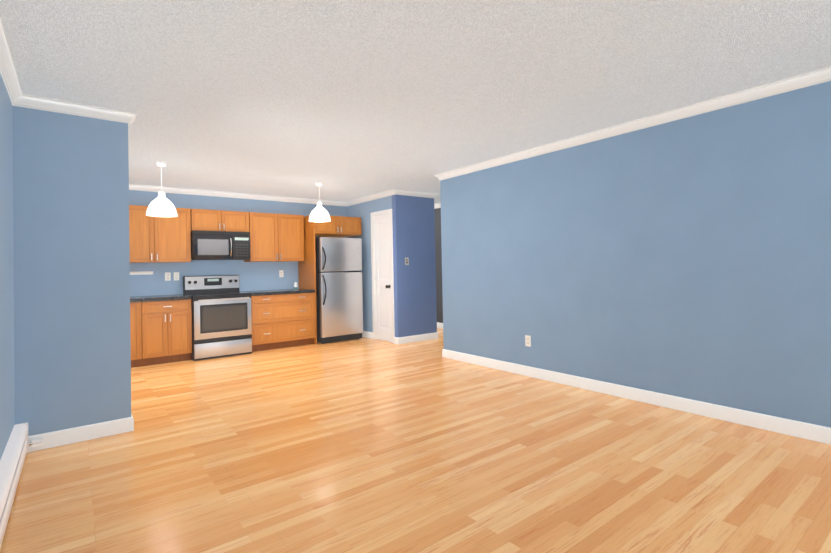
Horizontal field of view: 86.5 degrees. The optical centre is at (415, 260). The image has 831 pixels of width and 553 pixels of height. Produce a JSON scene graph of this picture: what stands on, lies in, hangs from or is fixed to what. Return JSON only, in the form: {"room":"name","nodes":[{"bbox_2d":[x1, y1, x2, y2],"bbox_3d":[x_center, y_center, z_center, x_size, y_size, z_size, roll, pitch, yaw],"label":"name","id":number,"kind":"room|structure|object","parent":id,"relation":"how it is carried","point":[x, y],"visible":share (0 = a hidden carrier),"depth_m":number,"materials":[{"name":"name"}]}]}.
{"room":"empty living room","nodes":[
{"label":"empty living room","id":0,"kind":"room"},
{"bbox_2d":[0,73,14,459],"bbox_3d":[-2.245,0.067,2.286,0.120,2.389,8.400,-1,-1,-38],"label":"wall","id":1,"kind":"structure","parent":0,"point":[7,402],"depth_m":2.62,"materials":[{"name":"blue paint"}]},
{"bbox_2d":[0,18,27,106],"bbox_3d":[-1.229,-1.129,1.097,0.054,0.074,4.720,-1,-1,-38],"label":"crown molding","id":2,"kind":"structure","parent":1,"relation":"attached to","point":[18,98],"depth_m":2.58,"materials":[{"name":"white wood"}]},
{"bbox_2d":[0,422,42,548],"bbox_3d":[-1.150,1.109,1.096,0.140,0.190,4.688,-1,-1,-38],"label":"heater","id":3,"kind":"object","parent":1,"relation":"attached to","point":[13,456],"visible":0.98,"depth_m":2.34,"materials":[{"name":"white"}]},
{"bbox_2d":[13,106,130,435],"bbox_3d":[-2.447,0.084,3.178,0.649,2.389,0.120,-1,-1,-38],"label":"wall","id":4,"kind":"structure","parent":0,"point":[72,354],"depth_m":3.11,"materials":[{"name":"blue paint"}]},
{"bbox_2d":[20,95,136,125],"bbox_3d":[-2.378,-1.076,3.169,0.643,0.074,0.074,-1,-1,-38],"label":"crown molding","id":5,"kind":"structure","parent":4,"relation":"attached to","point":[34,102],"depth_m":3.15,"materials":[{"name":"white wood"}]},
{"bbox_2d":[27,414,133,452],"bbox_3d":[-2.383,1.224,3.121,0.660,0.104,0.034,-1,-1,-38],"label":"baseboard","id":6,"kind":"structure","parent":4,"relation":"attached to","point":[108,428],"depth_m":3.12,"materials":[{"name":"white wood"}]},
{"bbox_2d":[129,190,346,296],"bbox_3d":[-2.649,0.143,7.037,5.042,2.389,0.120,-1,-1,-38],"label":"wall","id":7,"kind":"structure","parent":0,"point":[254,276],"depth_m":6.75,"materials":[{"name":"blue paint"}]},
{"bbox_2d":[130,271,152,274],"bbox_3d":[-3.890,0.170,5.967,0.600,0.045,0.058,-1,-1,-38],"label":"wall light","id":8,"kind":"object","parent":7,"relation":"attached to","point":[143,273],"visible":0.4,"depth_m":6.06,"materials":[{"name":"white"}]},
{"bbox_2d":[129,205,190,262],"bbox_3d":[-3.618,-0.353,6.024,0.949,0.750,0.317,-1,-1,-38],"label":"upper cabinet","id":9,"kind":"object","parent":7,"relation":"attached to","point":[152,239],"visible":0.5,"depth_m":5.94,"materials":[{"name":"brown wood"}]},
{"bbox_2d":[165,272,170,280],"bbox_3d":[-3.522,0.224,6.280,0.072,0.116,0.008,-1,-1,-38],"label":"electrical outlet","id":10,"kind":"object","parent":7,"relation":"attached to","point":[167,276],"visible":1,"depth_m":6.28,"materials":[{"name":"white plastic"}]},
{"bbox_2d":[174,272,178,279],"bbox_3d":[-3.435,0.224,6.348,0.072,0.116,0.008,-1,-1,-38],"label":"electrical outlet","id":11,"kind":"object","parent":7,"relation":"attached to","point":[176,275],"visible":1,"depth_m":6.34,"materials":[{"name":"white plastic"}]},
{"bbox_2d":[190,209,248,231],"bbox_3d":[-2.917,-0.580,6.553,0.794,0.308,0.347,-1,-1,-38],"label":"upper cabinet","id":12,"kind":"object","parent":7,"relation":"attached to","point":[217,220],"visible":1,"depth_m":6.42,"materials":[{"name":"brown wood"}]},
{"bbox_2d":[191,230,250,259],"bbox_3d":[-2.881,-0.220,6.505,0.784,0.405,0.450,-1,-1,-38],"label":"over-the-range microwave","id":13,"kind":"object","parent":12,"relation":"attached to","point":[215,245],"visible":0.96,"depth_m":6.35,"materials":[{"name":"black"}]},
{"bbox_2d":[129,184,343,205],"bbox_3d":[-2.929,-1.013,6.746,4.258,0.074,0.054,-1,-1,-38],"label":"crown molding","id":14,"kind":"structure","parent":7,"relation":"attached to","point":[131,186],"depth_m":6.79,"materials":[{"name":"white wood"}]},
{"bbox_2d":[244,212,303,261],"bbox_3d":[-2.249,-0.365,7.062,0.868,0.750,0.347,-1,-1,-38],"label":"upper cabinet","id":15,"kind":"object","parent":7,"relation":"attached to","point":[276,237],"visible":1,"depth_m":6.93,"materials":[{"name":"brown wood"}]},
{"bbox_2d":[279,270,283,276],"bbox_3d":[-2.213,0.212,7.290,0.072,0.116,0.008,-1,-1,-38],"label":"electrical outlet","id":16,"kind":"object","parent":7,"relation":"attached to","point":[281,273],"visible":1,"depth_m":7.29,"materials":[{"name":"white plastic"}]},
{"bbox_2d":[315,216,360,236],"bbox_3d":[-1.440,-0.581,7.503,0.859,0.298,0.647,-1,-1,-38],"label":"upper cabinet","id":17,"kind":"object","parent":7,"relation":"attached to","point":[339,226],"visible":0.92,"depth_m":7.32,"materials":[{"name":"brown wood"}]},
{"bbox_2d":[347,195,391,332],"bbox_3d":[-0.754,0.112,7.506,0.100,2.389,1.453,-1,-1,-38],"label":"wall","id":18,"kind":"structure","parent":0,"point":[363,210],"depth_m":7.51,"materials":[{"name":"blue paint"}]},
{"bbox_2d":[362,331,372,338],"bbox_3d":[-0.963,1.262,7.698,0.014,0.104,0.840,-1,-1,-38],"label":"baseboard","id":19,"kind":"structure","parent":18,"relation":"attached to","point":[366,334],"depth_m":7.49,"materials":[{"name":"white wood"}]},
{"bbox_2d":[344,189,395,205],"bbox_3d":[-0.771,-1.048,7.387,0.054,0.074,1.537,-1,-1,-38],"label":"crown molding","id":20,"kind":"structure","parent":18,"relation":"attached to","point":[390,192],"depth_m":7.33,"materials":[{"name":"white wood"}]},
{"bbox_2d":[370,209,394,343],"bbox_3d":[-0.497,0.244,7.162,0.116,2.105,0.625,-1,-1,-38],"label":"trim","id":21,"kind":"structure","parent":18,"relation":"attached to","point":[382,213],"depth_m":7.29,"materials":[{"name":"white wood"}]},
{"bbox_2d":[374,215,391,341],"bbox_3d":[-0.537,0.279,7.134,0.107,2.019,0.475,-1,-1,-38],"label":"pantry door","id":22,"kind":"structure","parent":18,"relation":"in","point":[383,276],"depth_m":7.15,"materials":[{"name":"white wood"}]},
{"bbox_2d":[392,194,436,337],"bbox_3d":[-0.009,0.091,7.100,0.784,2.389,0.100,-1,-1,-38],"label":"wall","id":23,"kind":"structure","parent":0,"point":[413,221],"depth_m":7.03,"materials":[{"name":"blue paint"}]},
{"bbox_2d":[396,189,435,197],"bbox_3d":[0.015,-1.068,7.056,0.780,0.074,0.054,-1,-1,-38],"label":"crown molding","id":24,"kind":"structure","parent":23,"relation":"attached to","point":[398,192],"depth_m":7.04,"materials":[{"name":"white wood"}]},
{"bbox_2d":[395,332,437,344],"bbox_3d":[0.038,1.232,7.040,0.796,0.104,0.027,-1,-1,-38],"label":"baseboard","id":25,"kind":"structure","parent":23,"relation":"attached to","point":[429,336],"depth_m":7.00,"materials":[{"name":"white wood"}]},
{"bbox_2d":[0,328,830,552],"bbox_3d":[-0.029,1.291,5.379,7.620,0.060,10.650,-1,-1,-38],"label":"floor","id":26,"kind":"structure","parent":0,"point":[364,445],"depth_m":2.57,"materials":[{"name":"laminate"}]},
{"bbox_2d":[130,301,149,367],"bbox_3d":[-3.800,0.932,5.641,0.572,0.818,0.642,-1,-1,-38],"label":"base cabinet","id":27,"kind":"object","parent":26,"relation":"on","point":[139,311],"depth_m":5.52,"materials":[{"name":"brown wood"}]},
{"bbox_2d":[150,299,191,364],"bbox_3d":[-3.417,0.929,5.937,0.628,0.818,0.642,-1,-1,-38],"label":"base cabinet","id":28,"kind":"object","parent":26,"relation":"on","point":[160,332],"depth_m":5.73,"materials":[{"name":"brown wood"}]},
{"bbox_2d":[130,294,191,301],"bbox_3d":[-3.775,0.500,5.663,1.525,0.042,0.659,-1,-1,-38],"label":"countertop","id":29,"kind":"structure","parent":28,"relation":"on","point":[157,298],"depth_m":5.72,"materials":[{"name":"stone"}]},
{"bbox_2d":[183,275,251,360],"bbox_3d":[-2.820,0.772,6.305,0.754,1.118,0.761,-1,-1,-38],"label":"range","id":30,"kind":"object","parent":26,"relation":"on","point":[221,316],"visible":0.98,"depth_m":6.09,"materials":[{"name":"grey metal"}]},
{"bbox_2d":[251,292,314,351],"bbox_3d":[-2.156,0.917,6.890,0.992,0.818,0.672,-1,-1,-38],"label":"base cabinet","id":31,"kind":"object","parent":26,"relation":"on","point":[282,320],"visible":0.94,"depth_m":6.64,"materials":[{"name":"brown wood"}]},
{"bbox_2d":[240,289,314,295],"bbox_3d":[-2.169,0.485,6.902,0.992,0.042,0.659,-1,-1,-38],"label":"countertop","id":32,"kind":"structure","parent":31,"relation":"on","point":[273,292],"depth_m":6.72,"materials":[{"name":"stone"}]},
{"bbox_2d":[298,215,316,343],"bbox_3d":[-1.775,0.297,7.222,0.020,2.052,0.642,-1,-1,-38],"label":"panel","id":33,"kind":"object","parent":26,"relation":"on","point":[307,272],"visible":0.4,"depth_m":7.12,"materials":[{"name":"brown wood"}]},
{"bbox_2d":[315,237,362,343],"bbox_3d":[-1.376,0.475,7.405,0.748,1.684,0.796,-1,-1,-38],"label":"fridge","id":34,"kind":"object","parent":26,"relation":"on","point":[339,299],"visible":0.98,"depth_m":7.11,"materials":[{"name":"grey metal"}]},
{"bbox_2d":[0,0,830,203],"bbox_3d":[-0.078,-1.157,5.415,7.620,0.060,10.650,-1,-1,-38],"label":"ceiling","id":35,"kind":"structure","parent":0,"point":[344,100],"depth_m":2.73,"materials":[{"name":"white paint"}]},
{"bbox_2d":[146,161,176,216],"bbox_3d":[-2.762,-0.786,4.805,0.300,0.588,0.300,-1,-1,-38],"label":"pendant lamp","id":36,"kind":"object","parent":35,"relation":"hanging from","point":[161,205],"visible":1,"depth_m":4.74,"materials":[{"name":"white metal"}]},
{"bbox_2d":[309,182,330,221],"bbox_3d":[-1.332,-0.821,6.124,0.300,0.538,0.300,-1,-1,-38],"label":"pendant lamp","id":37,"kind":"object","parent":35,"relation":"hanging from","point":[319,212],"visible":1,"depth_m":6.04,"materials":[{"name":"white metal"}]},
{"bbox_2d":[434,208,442,322],"bbox_3d":[1.823,0.050,6.845,0.120,2.389,10.650,-1,-1,-38],"label":"wall","id":38,"kind":"structure","parent":0,"point":[438,262],"depth_m":8.53,"materials":[{"name":"blue paint"}]},
{"bbox_2d":[434,203,440,208],"bbox_3d":[0.297,-1.051,8.669,0.054,0.074,4.551,-1,-1,-38],"label":"crown molding","id":39,"kind":"structure","parent":38,"relation":"attached to","point":[435,205],"depth_m":8.50,"materials":[{"name":"white wood"}]},
{"bbox_2d":[437,322,442,328],"bbox_3d":[0.358,1.249,8.647,0.014,0.104,4.551,-1,-1,-38],"label":"baseboard","id":40,"kind":"structure","parent":38,"relation":"attached to","point":[439,325],"depth_m":8.50,"materials":[{"name":"white"}]},
{"bbox_2d":[440,81,830,427],"bbox_3d":[2.042,0.000,3.698,0.120,2.389,5.399,-1,-1,-38],"label":"wall","id":41,"kind":"structure","parent":0,"point":[688,257],"depth_m":3.58,"materials":[{"name":"blue paint"}]},
{"bbox_2d":[525,335,530,346],"bbox_3d":[1.196,0.853,4.700,0.008,0.116,0.072,-1,-1,-38],"label":"outlet","id":42,"kind":"object","parent":41,"relation":"attached to","point":[527,340],"visible":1,"depth_m":4.70,"materials":[{"name":"white plastic"}]},
{"bbox_2d":[434,66,830,180],"bbox_3d":[1.858,-1.153,3.783,0.057,0.074,5.203,-1,-1,-38],"label":"crown molding","id":43,"kind":"structure","parent":41,"relation":"attached to","point":[823,75],"depth_m":3.56,"materials":[{"name":"white wood"}]},
{"bbox_2d":[442,349,830,444],"bbox_3d":[1.931,1.146,3.745,0.014,0.104,5.163,-1,-1,-38],"label":"baseboard","id":44,"kind":"structure","parent":41,"relation":"attached to","point":[812,432],"depth_m":3.57,"materials":[{"name":"white wood"}]}
]}

